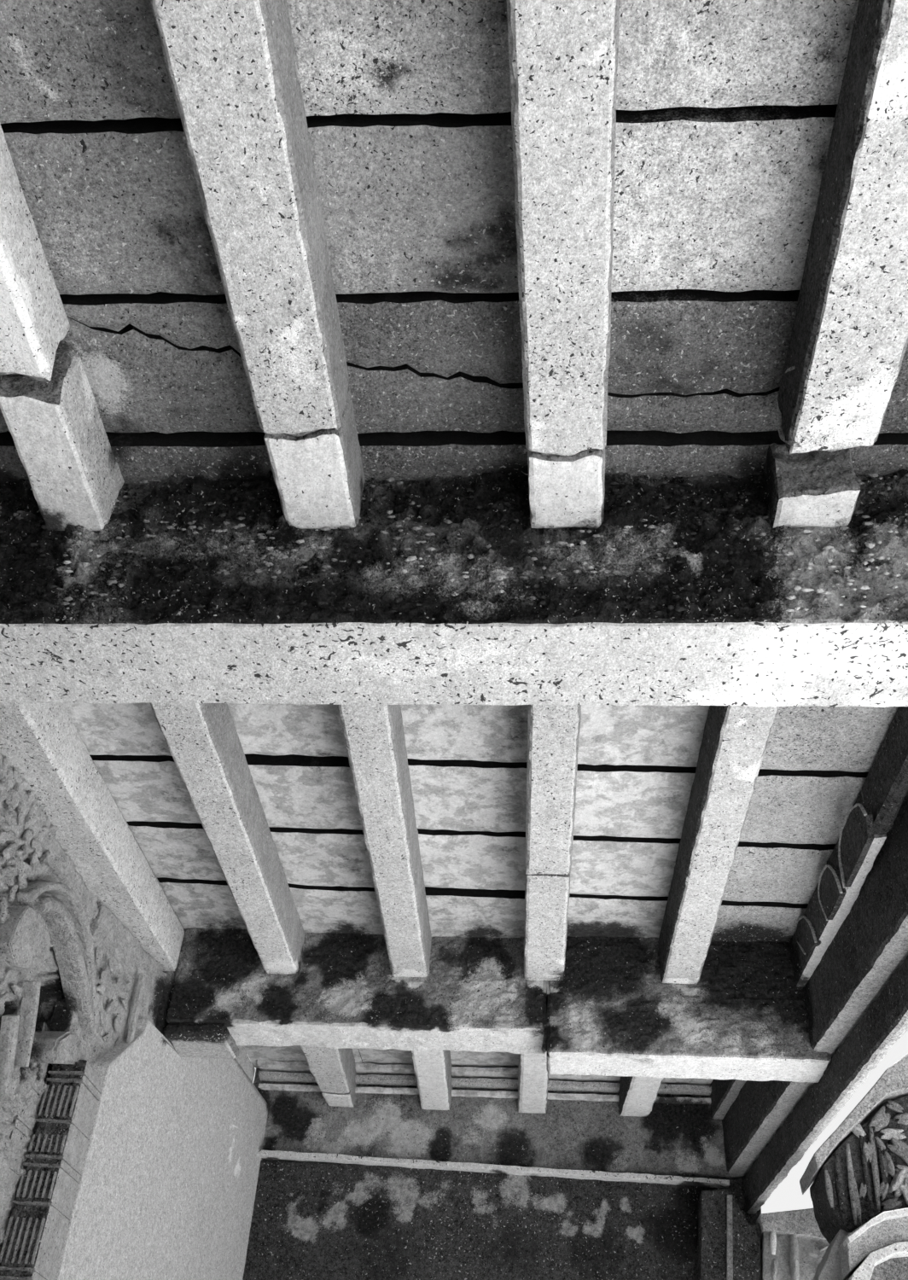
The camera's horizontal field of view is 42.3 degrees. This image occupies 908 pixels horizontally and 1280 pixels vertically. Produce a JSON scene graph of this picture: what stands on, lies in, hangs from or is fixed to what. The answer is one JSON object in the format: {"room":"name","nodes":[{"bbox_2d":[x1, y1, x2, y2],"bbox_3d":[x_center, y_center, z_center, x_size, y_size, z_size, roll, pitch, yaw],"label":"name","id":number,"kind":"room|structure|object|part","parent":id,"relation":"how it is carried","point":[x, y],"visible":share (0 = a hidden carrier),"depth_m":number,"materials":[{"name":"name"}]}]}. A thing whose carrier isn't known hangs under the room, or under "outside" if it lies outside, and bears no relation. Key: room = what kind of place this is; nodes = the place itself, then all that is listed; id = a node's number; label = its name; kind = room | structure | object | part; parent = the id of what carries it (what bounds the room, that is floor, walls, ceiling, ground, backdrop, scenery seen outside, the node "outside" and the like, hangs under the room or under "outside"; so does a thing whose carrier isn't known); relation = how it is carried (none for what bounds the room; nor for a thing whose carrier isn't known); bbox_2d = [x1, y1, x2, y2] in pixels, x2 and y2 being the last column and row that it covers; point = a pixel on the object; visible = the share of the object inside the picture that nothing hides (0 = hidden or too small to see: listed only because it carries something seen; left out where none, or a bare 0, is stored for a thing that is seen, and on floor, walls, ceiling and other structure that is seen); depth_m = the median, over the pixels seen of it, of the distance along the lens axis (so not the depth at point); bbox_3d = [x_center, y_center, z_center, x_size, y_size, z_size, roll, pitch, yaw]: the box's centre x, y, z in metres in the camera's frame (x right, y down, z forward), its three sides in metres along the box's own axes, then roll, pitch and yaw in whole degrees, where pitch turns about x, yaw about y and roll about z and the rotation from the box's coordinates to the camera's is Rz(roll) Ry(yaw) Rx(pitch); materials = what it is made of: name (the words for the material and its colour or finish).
{"room":"stone temple hall","nodes":[
{"label":"stone temple hall","id":0,"kind":"room"},
{"bbox_2d":[0,752,268,1279],"bbox_3d":[-2.569,0.932,2.673,1.144,4.894,14.550,0,-40,5],"label":"wall","id":1,"kind":"structure","parent":0,"point":[166,1188],"depth_m":6.88,"materials":[{"name":"stone"}]},
{"bbox_2d":[0,1021,52,1239],"bbox_3d":[-2.281,3.466,4.861,0.210,3.824,0.222,0,-40,5],"label":"pilaster","id":2,"kind":"object","parent":1,"relation":"attached to","point":[18,1135],"visible":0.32,"depth_m":5.72,"materials":[{"name":"stone"}]},
{"bbox_3d":[-2.214,2.527,5.630,0.204,0.020,0.204,0,-40,5],"label":"ring moulding","id":3,"kind":"part","parent":2,"relation":"part of","materials":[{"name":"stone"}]},
{"bbox_3d":[-2.204,2.396,5.739,0.205,0.020,0.203,0,-40,5],"label":"ring moulding","id":4,"kind":"part","parent":2,"relation":"part of","materials":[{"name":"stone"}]},
{"bbox_3d":[-2.201,2.366,5.763,0.205,0.021,0.204,0,-40,5],"label":"ring moulding","id":5,"kind":"part","parent":2,"relation":"part of","materials":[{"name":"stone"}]},
{"bbox_3d":[-2.192,2.234,5.871,0.204,0.021,0.204,0,-40,5],"label":"ring moulding","id":6,"kind":"part","parent":2,"relation":"part of","materials":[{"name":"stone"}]},
{"bbox_2d":[0,755,58,1015],"bbox_3d":[-2.096,1.164,5.607,0.061,1.018,0.960,0,-40,5],"label":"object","id":7,"kind":"object","parent":1,"relation":"attached to","point":[13,797],"visible":0.95,"depth_m":5.65,"materials":[{"name":"stone"}]},
{"bbox_2d":[0,880,97,1093],"bbox_3d":[-2.063,1.799,5.880,0.217,1.074,1.230,0,-40,5],"label":"arch","id":8,"kind":"object","parent":1,"relation":"attached to","point":[25,939],"visible":0.99,"depth_m":5.80,"materials":[{"name":"stone"}]},
{"bbox_2d":[0,752,97,920],"bbox_3d":[-2.133,0.805,5.750,0.102,0.134,4.158,0,-40,5],"label":"trim","id":9,"kind":"structure","parent":1,"relation":"attached to","point":[57,858],"depth_m":6.17,"materials":[{"name":"stone"}]},
{"bbox_2d":[0,1059,102,1279],"bbox_3d":[-2.072,3.674,5.000,0.201,3.704,0.314,0,-40,5],"label":"pilaster","id":10,"kind":"object","parent":1,"relation":"attached to","point":[37,1224],"visible":0.99,"depth_m":5.75,"materials":[{"name":"stone"}]},
{"bbox_3d":[-2.025,3.031,5.524,0.195,0.022,0.296,0,-40,5],"label":"ring moulding","id":11,"kind":"part","parent":10,"relation":"part of","materials":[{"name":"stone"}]},
{"bbox_3d":[-2.024,3.001,5.548,0.194,0.020,0.295,0,-40,5],"label":"ring moulding","id":12,"kind":"part","parent":10,"relation":"part of","materials":[{"name":"stone"}]},
{"bbox_3d":[-2.007,2.782,5.730,0.194,0.021,0.295,0,-40,5],"label":"ring moulding","id":13,"kind":"part","parent":10,"relation":"part of","materials":[{"name":"stone"}]},
{"bbox_3d":[-1.998,2.650,5.840,0.195,0.022,0.294,0,-40,5],"label":"ring moulding","id":14,"kind":"part","parent":10,"relation":"part of","materials":[{"name":"stone"}]},
{"bbox_3d":[-1.996,2.620,5.864,0.196,0.022,0.295,0,-40,5],"label":"ring moulding","id":15,"kind":"part","parent":10,"relation":"part of","materials":[{"name":"stone"}]},
{"bbox_3d":[-1.987,2.489,5.973,0.195,0.020,0.295,0,-40,5],"label":"ring moulding","id":16,"kind":"part","parent":10,"relation":"part of","materials":[{"name":"stone"}]},
{"bbox_3d":[-1.976,2.334,6.100,0.197,0.021,0.296,0,-40,5],"label":"ring moulding","id":17,"kind":"part","parent":10,"relation":"part of","materials":[{"name":"stone"}]},
{"bbox_3d":[-1.974,2.305,6.126,0.196,0.020,0.296,0,-40,5],"label":"ring moulding","id":18,"kind":"part","parent":10,"relation":"part of","materials":[{"name":"stone"}]},
{"bbox_2d":[47,904,167,1066],"bbox_3d":[-1.974,2.089,6.678,0.278,0.904,1.093,0,-40,5],"label":"scroll","id":19,"kind":"object","parent":1,"relation":"attached to","point":[130,982],"visible":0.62,"depth_m":6.69,"materials":[{"name":"stone"}]},
{"bbox_2d":[235,1045,255,1082],"bbox_3d":[-1.851,2.888,8.578,0.424,0.296,2.074,0,-40,5],"label":"joist","id":20,"kind":"object","parent":1,"relation":"on","point":[242,1058],"visible":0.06,"depth_m":9.10,"materials":[{"name":"concrete"}]},
{"bbox_2d":[0,468,907,707],"bbox_3d":[-0.040,-0.320,4.452,4.568,1.034,0.562,0,-40,5],"label":"cross beam","id":21,"kind":"structure","parent":1,"relation":"attached to","point":[686,591],"depth_m":4.14,"materials":[{"name":"concrete"}]},
{"bbox_2d":[155,927,831,1082],"bbox_3d":[0.138,2.147,7.411,4.178,1.045,0.424,0,-40,5],"label":"cross beam","id":22,"kind":"structure","parent":1,"relation":"attached to","point":[611,1013],"depth_m":7.15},
{"bbox_2d":[0,702,184,971],"bbox_3d":[-2.192,0.890,6.197,0.705,0.298,3.404,0,-40,5],"label":"joist","id":23,"kind":"object","parent":22,"relation":"on","point":[42,740],"visible":0.73,"depth_m":6.11,"materials":[{"name":"stone"}]},
{"bbox_2d":[0,0,907,1068],"bbox_3d":[-0.030,-1.318,4.041,5.550,0.613,15.300,0,-40,5],"label":"ceiling","id":24,"kind":"structure","parent":0,"point":[725,110],"depth_m":3.95,"materials":[{"name":"concrete"}]},
{"bbox_2d":[0,122,124,530],"bbox_3d":[-1.419,-1.936,2.722,0.242,0.297,4.513,2,-40,2],"label":"joist","id":25,"kind":"object","parent":24,"relation":"attached to","point":[49,407],"visible":1,"depth_m":3.93,"materials":[{"name":"stone"}]},
{"bbox_2d":[149,702,305,974],"bbox_3d":[-1.152,0.889,6.107,0.264,0.296,3.403,0,-40,5],"label":"joist","id":26,"kind":"object","parent":24,"relation":"attached to","point":[202,740],"visible":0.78,"depth_m":6.02,"materials":[{"name":"stone"}]},
{"bbox_2d":[149,0,365,529],"bbox_3d":[-0.678,-2.322,2.193,0.329,0.298,5.706,0,-40,5],"label":"joist","id":27,"kind":"object","parent":24,"relation":"attached to","point":[232,65],"visible":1,"depth_m":3.38,"materials":[{"name":"concrete"}]},
{"bbox_2d":[298,1045,356,1107],"bbox_3d":[-0.918,2.888,8.498,0.333,0.297,2.076,0,-40,5],"label":"joist","id":28,"kind":"object","parent":24,"relation":"attached to","point":[334,1070],"visible":0.47,"depth_m":8.69,"materials":[{"name":"stone"}]},
{"bbox_2d":[337,704,431,977],"bbox_3d":[-0.338,0.889,6.037,0.237,0.297,3.405,1,-40,4],"label":"joist","id":29,"kind":"object","parent":24,"relation":"attached to","point":[374,734],"visible":0.72,"depth_m":5.92,"materials":[{"name":"stone"}]},
{"bbox_2d":[410,1049,452,1110],"bbox_3d":[-0.166,2.888,8.433,0.262,0.296,2.079,1,-40,4],"label":"joist","id":30,"kind":"object","parent":24,"relation":"attached to","point":[433,1068],"visible":0.47,"depth_m":8.62,"materials":[{"name":"stone"}]},
{"bbox_2d":[517,1052,548,1113],"bbox_3d":[0.570,2.887,8.370,0.228,0.296,2.078,1,-40,4],"label":"joist","id":31,"kind":"object","parent":24,"relation":"attached to","point":[533,1075],"visible":0.3,"depth_m":8.57,"materials":[{"name":"stone"}]},
{"bbox_2d":[523,704,581,980],"bbox_3d":[0.490,0.889,5.966,0.250,0.297,3.409,1,-40,4],"label":"joist","id":32,"kind":"object","parent":24,"relation":"attached to","point":[553,730],"visible":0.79,"depth_m":5.82,"materials":[{"name":"concrete"}]},
{"bbox_2d":[506,0,620,529],"bbox_3d":[0.184,-2.322,2.119,0.295,0.297,5.706,0,-40,5],"label":"joist","id":33,"kind":"object","parent":24,"relation":"attached to","point":[563,55],"visible":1,"depth_m":3.31,"materials":[{"name":"stone"}]},
{"bbox_2d":[618,1076,663,1117],"bbox_3d":[1.385,2.888,8.300,0.242,0.296,2.086,2,-40,2],"label":"joist","id":34,"kind":"object","parent":24,"relation":"attached to","point":[637,1095],"visible":0.22,"depth_m":8.67,"materials":[{"name":"concrete"}]},
{"bbox_2d":[658,705,778,983],"bbox_3d":[1.305,0.890,5.897,0.236,0.297,3.406,1,-40,4],"label":"joist","id":35,"kind":"object","parent":24,"relation":"attached to","point":[735,739],"visible":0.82,"depth_m":5.79,"materials":[{"name":"stone"}]},
{"bbox_2d":[762,0,907,527],"bbox_3d":[1.161,-2.298,2.017,0.368,0.358,5.709,1,-40,4],"label":"joist","id":36,"kind":"object","parent":24,"relation":"attached to","point":[848,341],"visible":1,"depth_m":3.45,"materials":[{"name":"stone"}]},
{"bbox_2d":[242,1160,761,1279],"bbox_3d":[0.116,5.730,7.680,4.076,4.190,0.457,0,-40,5],"label":"wall","id":37,"kind":"structure","parent":0,"point":[311,1220],"depth_m":8.59,"materials":[{"name":"stone"}]},
{"bbox_2d":[253,1059,740,1187],"bbox_3d":[0.279,3.699,9.230,3.788,1.089,0.663,0,-40,5],"label":"beam","id":38,"kind":"structure","parent":37,"relation":"attached to","point":[582,1133],"depth_m":9.02,"materials":[{"name":"concrete"}]},
{"bbox_2d":[697,1188,761,1279],"bbox_3d":[1.802,4.906,7.720,0.599,2.402,0.313,0,-40,5],"label":"pillar","id":39,"kind":"structure","parent":37,"relation":"attached to","point":[729,1248],"depth_m":8.18,"materials":[{"name":"stone"}]},
{"bbox_2d":[755,1208,829,1279],"bbox_3d":[2.265,4.940,7.649,0.829,2.274,0.399,0,-40,5],"label":"carved pillar","id":40,"kind":"structure","parent":37,"relation":"attached to","point":[793,1245],"depth_m":8.09,"materials":[{"name":"stone"}]},
{"bbox_2d":[721,792,907,1214],"bbox_3d":[2.293,-0.833,3.462,0.208,1.255,15.100,3,-40,1],"label":"beam","id":41,"kind":"structure","parent":37,"relation":"on","point":[856,997],"depth_m":6.49,"materials":[{"name":"stone"}]},
{"bbox_2d":[709,1079,746,1119],"bbox_3d":[2.047,2.885,8.240,0.197,0.296,2.100,5,-40,-1],"label":"joist","id":42,"kind":"object","parent":41,"relation":"on","point":[724,1093],"visible":0.16,"depth_m":8.69,"materials":[{"name":"concrete"}]},
{"bbox_2d":[789,706,907,986],"bbox_3d":[2.023,0.927,5.801,0.179,0.432,3.407,1,-40,4],"label":"joist","id":43,"kind":"object","parent":41,"relation":"attached to","point":[864,828],"visible":0.95,"depth_m":5.80,"materials":[{"name":"stone"}]},
{"bbox_2d":[812,1207,907,1279],"bbox_3d":[2.540,3.853,7.121,0.853,0.679,0.754,0,-40,5],"label":"arch","id":44,"kind":"object","parent":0,"point":[877,1249],"visible":1,"depth_m":6.96,"materials":[{"name":"stone"}]},
{"bbox_2d":[799,1053,907,1244],"bbox_3d":[2.784,3.248,7.706,0.988,1.274,0.607,0,-40,5],"label":"arched window","id":45,"kind":"structure","parent":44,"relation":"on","point":[859,1173],"depth_m":7.41,"materials":[{"name":"stone"}]}
]}

